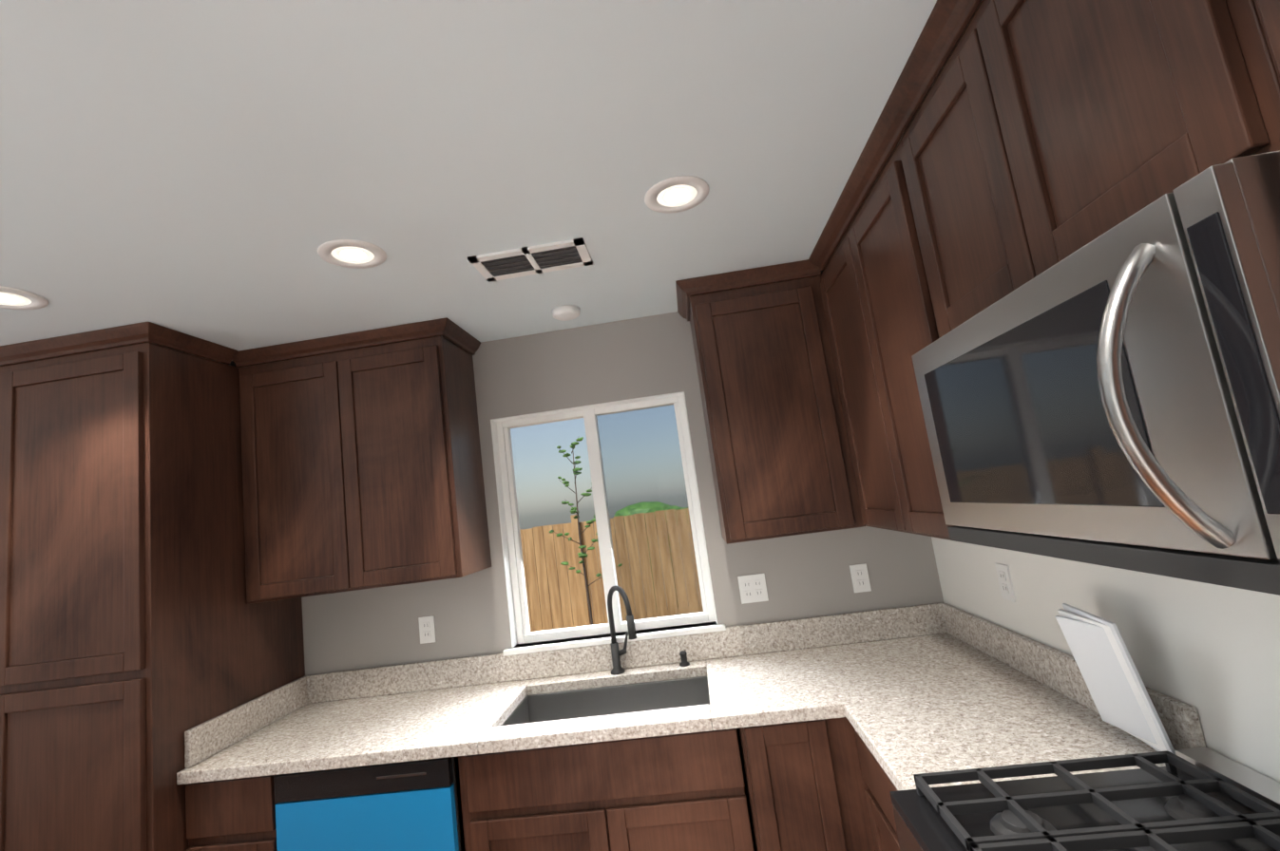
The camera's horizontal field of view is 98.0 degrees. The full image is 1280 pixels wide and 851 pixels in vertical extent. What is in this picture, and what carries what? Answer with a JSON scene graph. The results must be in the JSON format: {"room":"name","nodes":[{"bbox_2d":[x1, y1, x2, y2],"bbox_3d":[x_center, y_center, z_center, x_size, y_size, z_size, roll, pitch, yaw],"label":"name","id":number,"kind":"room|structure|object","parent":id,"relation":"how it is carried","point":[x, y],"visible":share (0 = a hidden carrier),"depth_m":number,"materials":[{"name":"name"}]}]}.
{"room":"kitchen","nodes":[
{"label":"kitchen","id":0,"kind":"room"},
{"bbox_2d":[0,0,982,367],"bbox_3d":[-2.129,-0.781,-1.010,6.210,0.100,8.000,-8,-8,4],"label":"ceiling","id":1,"kind":"structure","parent":0,"point":[219,171],"depth_m":1.27,"materials":[{"name":"white paint"}]},
{"bbox_2d":[0,286,48,309],"bbox_3d":[-1.910,-0.382,1.669,0.188,0.004,0.188,-8,-8,4],"label":"recessed light","id":2,"kind":"object","parent":1,"relation":"in","point":[11,298],"visible":1,"depth_m":1.70,"materials":[{"name":"white"}]},
{"bbox_2d":[317,239,386,268],"bbox_3d":[-0.870,-0.517,1.686,0.188,0.004,0.188,-8,-8,4],"label":"recessed light","id":3,"kind":"object","parent":1,"relation":"in","point":[353,254],"visible":1,"depth_m":1.68,"materials":[{"name":"white"}]},
{"bbox_2d":[467,237,592,282],"bbox_3d":[-0.362,-0.555,1.877,0.380,0.009,0.190,-8,-8,4],"label":"ceiling vent","id":4,"kind":"object","parent":1,"relation":"in","point":[535,259],"visible":0.98,"depth_m":1.86,"materials":[{"name":"white metal"}]},
{"bbox_2d":[551,305,580,321],"bbox_3d":[-0.316,-0.479,2.386,0.124,0.030,0.124,-8,-8,4],"label":"smoke detector","id":5,"kind":"object","parent":1,"relation":"attached to","point":[564,313],"visible":1,"depth_m":2.35,"materials":[{"name":"white plastic"}]},
{"bbox_2d":[644,175,708,213],"bbox_3d":[0.105,-0.659,1.595,0.188,0.004,0.188,-8,-8,4],"label":"recessed light","id":6,"kind":"object","parent":1,"relation":"in","point":[676,194],"visible":1,"depth_m":1.59,"materials":[{"name":"white"}]},
{"bbox_2d":[301,311,943,675],"bbox_3d":[-0.352,0.786,2.576,3.660,2.455,0.200,-8,-8,4],"label":"wall","id":7,"kind":"structure","parent":0,"point":[808,575],"depth_m":2.52,"materials":[{"name":"grey paint"}]},
{"bbox_2d":[232,317,491,604],"bbox_3d":[-1.182,0.162,2.437,0.961,1.049,0.377,-8,-8,4],"label":"upper cabinet","id":8,"kind":"object","parent":7,"relation":"attached to","point":[362,468],"visible":0.98,"depth_m":2.29,"materials":[{"name":"brown wood"}]},
{"bbox_2d":[418,615,436,644],"bbox_3d":[-0.960,0.921,2.507,0.070,0.115,0.010,-8,-8,4],"label":"wall outlet","id":9,"kind":"object","parent":7,"relation":"attached to","point":[427,630],"visible":1,"depth_m":2.51,"materials":[{"name":"white plastic"}]},
{"bbox_2d":[490,391,717,648],"bbox_3d":[-0.178,0.424,2.571,0.941,1.060,0.129,-8,-8,4],"label":"window","id":10,"kind":"structure","parent":7,"relation":"in","point":[521,633],"depth_m":2.57,"materials":[{"name":"white plastic"}]},
{"bbox_2d":[502,621,725,656],"bbox_3d":[-0.114,0.938,2.454,0.977,0.022,0.100,-8,-8,4],"label":"window sill","id":11,"kind":"structure","parent":7,"relation":"attached to","point":[686,631],"depth_m":2.41,"materials":[{"name":"white"}]},
{"bbox_2d":[737,573,768,604],"bbox_3d":[0.488,0.704,2.403,0.116,0.115,0.010,-8,-8,4],"label":"wall outlet","id":12,"kind":"object","parent":7,"relation":"attached to","point":[753,588],"visible":1,"depth_m":2.40,"materials":[{"name":"white plastic"}]},
{"bbox_2d":[675,259,865,544],"bbox_3d":[0.510,-0.079,2.314,0.572,1.049,0.377,-8,-8,4],"label":"upper cabinet","id":13,"kind":"object","parent":7,"relation":"attached to","point":[780,457],"visible":0.96,"depth_m":2.16,"materials":[{"name":"brown wood"}]},
{"bbox_2d":[849,563,871,592],"bbox_3d":[0.938,0.650,2.369,0.070,0.115,0.010,-8,-8,4],"label":"wall outlet","id":14,"kind":"object","parent":7,"relation":"attached to","point":[860,579],"visible":1,"depth_m":2.37,"materials":[{"name":"white plastic"}]},
{"bbox_2d":[931,536,1279,783],"bbox_3d":[1.004,0.051,-1.402,0.200,2.455,7.600,-8,-8,4],"label":"wall","id":15,"kind":"structure","parent":0,"point":[1210,653],"depth_m":1.21,"materials":[{"name":"white paint"}]},
{"bbox_2d":[819,284,865,524],"bbox_3d":[0.957,-0.119,2.258,0.368,0.994,0.416,-8,-8,4],"label":"upper cabinet","id":16,"kind":"object","parent":15,"relation":"attached to","point":[822,290],"depth_m":2.10,"materials":[{"name":"brown wood"}]},
{"bbox_2d":[808,193,911,534],"bbox_3d":[0.919,-0.194,1.884,0.368,1.049,0.465,-8,-8,4],"label":"upper cabinet","id":17,"kind":"object","parent":15,"relation":"attached to","point":[844,302],"depth_m":1.89,"materials":[{"name":"brown wood"}]},
{"bbox_2d":[842,110,989,547],"bbox_3d":[0.887,-0.239,1.535,0.368,1.049,0.488,-8,-8,4],"label":"upper cabinet","id":18,"kind":"object","parent":15,"relation":"attached to","point":[896,315],"depth_m":1.53,"materials":[{"name":"brown wood"}]},
{"bbox_2d":[884,0,1055,343],"bbox_3d":[0.816,-0.523,1.108,0.368,0.589,0.441,-8,-8,4],"label":"upper cabinet","id":19,"kind":"object","parent":15,"relation":"attached to","point":[976,228],"depth_m":1.09,"materials":[{"name":"brown wood"}]},
{"bbox_2d":[994,563,1015,602],"bbox_3d":[1.200,0.515,1.831,0.010,0.115,0.070,-8,-8,4],"label":"wall outlet","id":20,"kind":"object","parent":15,"relation":"attached to","point":[1005,582],"visible":1,"depth_m":1.82,"materials":[{"name":"white plastic"}]},
{"bbox_2d":[991,0,1276,264],"bbox_3d":[0.787,-0.563,0.792,0.368,0.589,0.441,-8,-8,4],"label":"upper cabinet","id":21,"kind":"object","parent":15,"relation":"attached to","point":[1039,137],"depth_m":0.72,"materials":[{"name":"brown wood"}]},
{"bbox_2d":[911,150,1279,595],"bbox_3d":[0.779,-0.025,0.885,0.482,0.430,0.756,-8,-8,4],"label":"over-the-range microwave","id":22,"kind":"object","parent":21,"relation":"attached to","point":[1110,398],"visible":1,"depth_m":0.65,"materials":[{"name":"silver metal"}]},
{"bbox_2d":[1230,0,1279,151],"bbox_3d":[0.773,-0.398,0.286,0.368,1.049,0.520,-8,-8,4],"label":"upper cabinet","id":23,"kind":"object","parent":15,"relation":"attached to","point":[1258,20],"depth_m":0.56,"materials":[{"name":"brown wood"}]},
{"bbox_3d":[-1.689,1.727,-1.269,6.010,0.100,7.800,-8,-8,4],"label":"floor","id":24,"kind":"structure","parent":0,"visible":0},
{"bbox_2d":[0,322,305,850],"bbox_3d":[-1.885,0.937,2.200,0.704,2.454,0.777,-8,-8,4],"label":"pantry cabinet","id":25,"kind":"object","parent":24,"relation":"on","point":[139,637],"visible":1,"depth_m":1.94,"materials":[{"name":"brown wood"}]},
{"bbox_2d":[185,775,277,850],"bbox_3d":[-1.308,1.658,2.131,0.335,0.868,0.628,-8,-8,4],"label":"base cabinet","id":26,"kind":"object","parent":24,"relation":"on","point":[235,814],"depth_m":1.87,"materials":[{"name":"brown wood"}]},
{"bbox_2d":[273,757,460,850],"bbox_3d":[-0.842,1.590,2.067,0.611,0.864,0.591,-8,-8,4],"label":"dishwasher","id":27,"kind":"object","parent":24,"relation":"on","point":[411,806],"visible":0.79,"depth_m":1.82,"materials":[{"name":"blue painted metal"},{"name":"black plastic"}]},
{"bbox_2d":[713,717,875,850],"bbox_3d":[0.825,1.355,1.975,1.003,0.868,0.628,-8,-8,4],"label":"base cabinet","id":28,"kind":"object","parent":24,"relation":"on","point":[796,787],"depth_m":1.73,"materials":[{"name":"brown wood"}]},
{"bbox_2d":[176,585,1205,790],"bbox_3d":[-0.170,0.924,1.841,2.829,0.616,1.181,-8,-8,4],"label":"countertop","id":29,"kind":"structure","parent":28,"relation":"on","point":[907,692],"depth_m":1.97,"materials":[{"name":"stone"}]},
{"bbox_2d":[606,585,637,675],"bbox_3d":[-0.080,0.850,2.310,0.148,0.366,0.191,-8,-8,4],"label":"faucet","id":30,"kind":"object","parent":29,"relation":"on","point":[621,659],"depth_m":2.36,"materials":[{"name":"black metal"}]},
{"bbox_2d":[678,650,689,667],"bbox_3d":[0.184,0.977,2.336,0.044,0.055,0.043,-8,-8,4],"label":"soap dispenser","id":31,"kind":"object","parent":29,"relation":"on","point":[683,658],"depth_m":2.32,"materials":[{"name":"black metal"}]},
{"bbox_2d":[1055,603,1175,754],"bbox_3d":[1.094,0.580,1.286,0.099,0.299,0.199,-8,-8,4],"label":"packet","id":32,"kind":"object","parent":29,"relation":"on","point":[1112,678],"visible":0.9,"depth_m":1.27,"materials":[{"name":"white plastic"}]},
{"bbox_2d":[854,729,899,850],"bbox_3d":[0.978,1.252,1.384,0.588,0.868,0.573,-8,-8,4],"label":"base cabinet","id":33,"kind":"object","parent":24,"relation":"on","point":[880,785],"visible":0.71,"depth_m":1.56,"materials":[{"name":"brown wood"}]},
{"bbox_2d":[889,746,1279,850],"bbox_3d":[0.843,1.129,0.734,0.706,0.965,0.756,-8,-8,4],"label":"range","id":34,"kind":"object","parent":24,"relation":"on","point":[1200,799],"visible":1,"depth_m":1.03,"materials":[{"name":"black metal"}]},
{"label":"outside","id":35,"kind":"structure","parent":0,"visible":0},
{"bbox_2d":[544,532,699,615],"bbox_3d":[2.124,4.936,22.571,60.000,0.150,40.800,-8,-8,4],"label":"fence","id":36,"kind":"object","parent":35,"point":[641,576],"depth_m":15.16,"materials":[{"name":"brown wood"}]},
{"bbox_2d":[549,437,622,625],"bbox_3d":[-0.435,1.389,4.827,0.602,2.611,0.286,-8,-8,4],"label":"sapling","id":37,"kind":"object","parent":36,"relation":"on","point":[576,472],"depth_m":4.90,"materials":[{"name":"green plant"}]},
{"bbox_2d":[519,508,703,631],"bbox_3d":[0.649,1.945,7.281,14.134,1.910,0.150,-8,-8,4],"label":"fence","id":38,"kind":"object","parent":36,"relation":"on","point":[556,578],"depth_m":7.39,"materials":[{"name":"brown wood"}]},
{"bbox_2d":[613,501,688,608],"bbox_3d":[-0.374,2.203,8.976,15.127,2.135,1.120,-8,-8,4],"label":"shrubs","id":39,"kind":"object","parent":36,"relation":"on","point":[630,511],"depth_m":8.85,"materials":[{"name":"green plant"}]}
]}

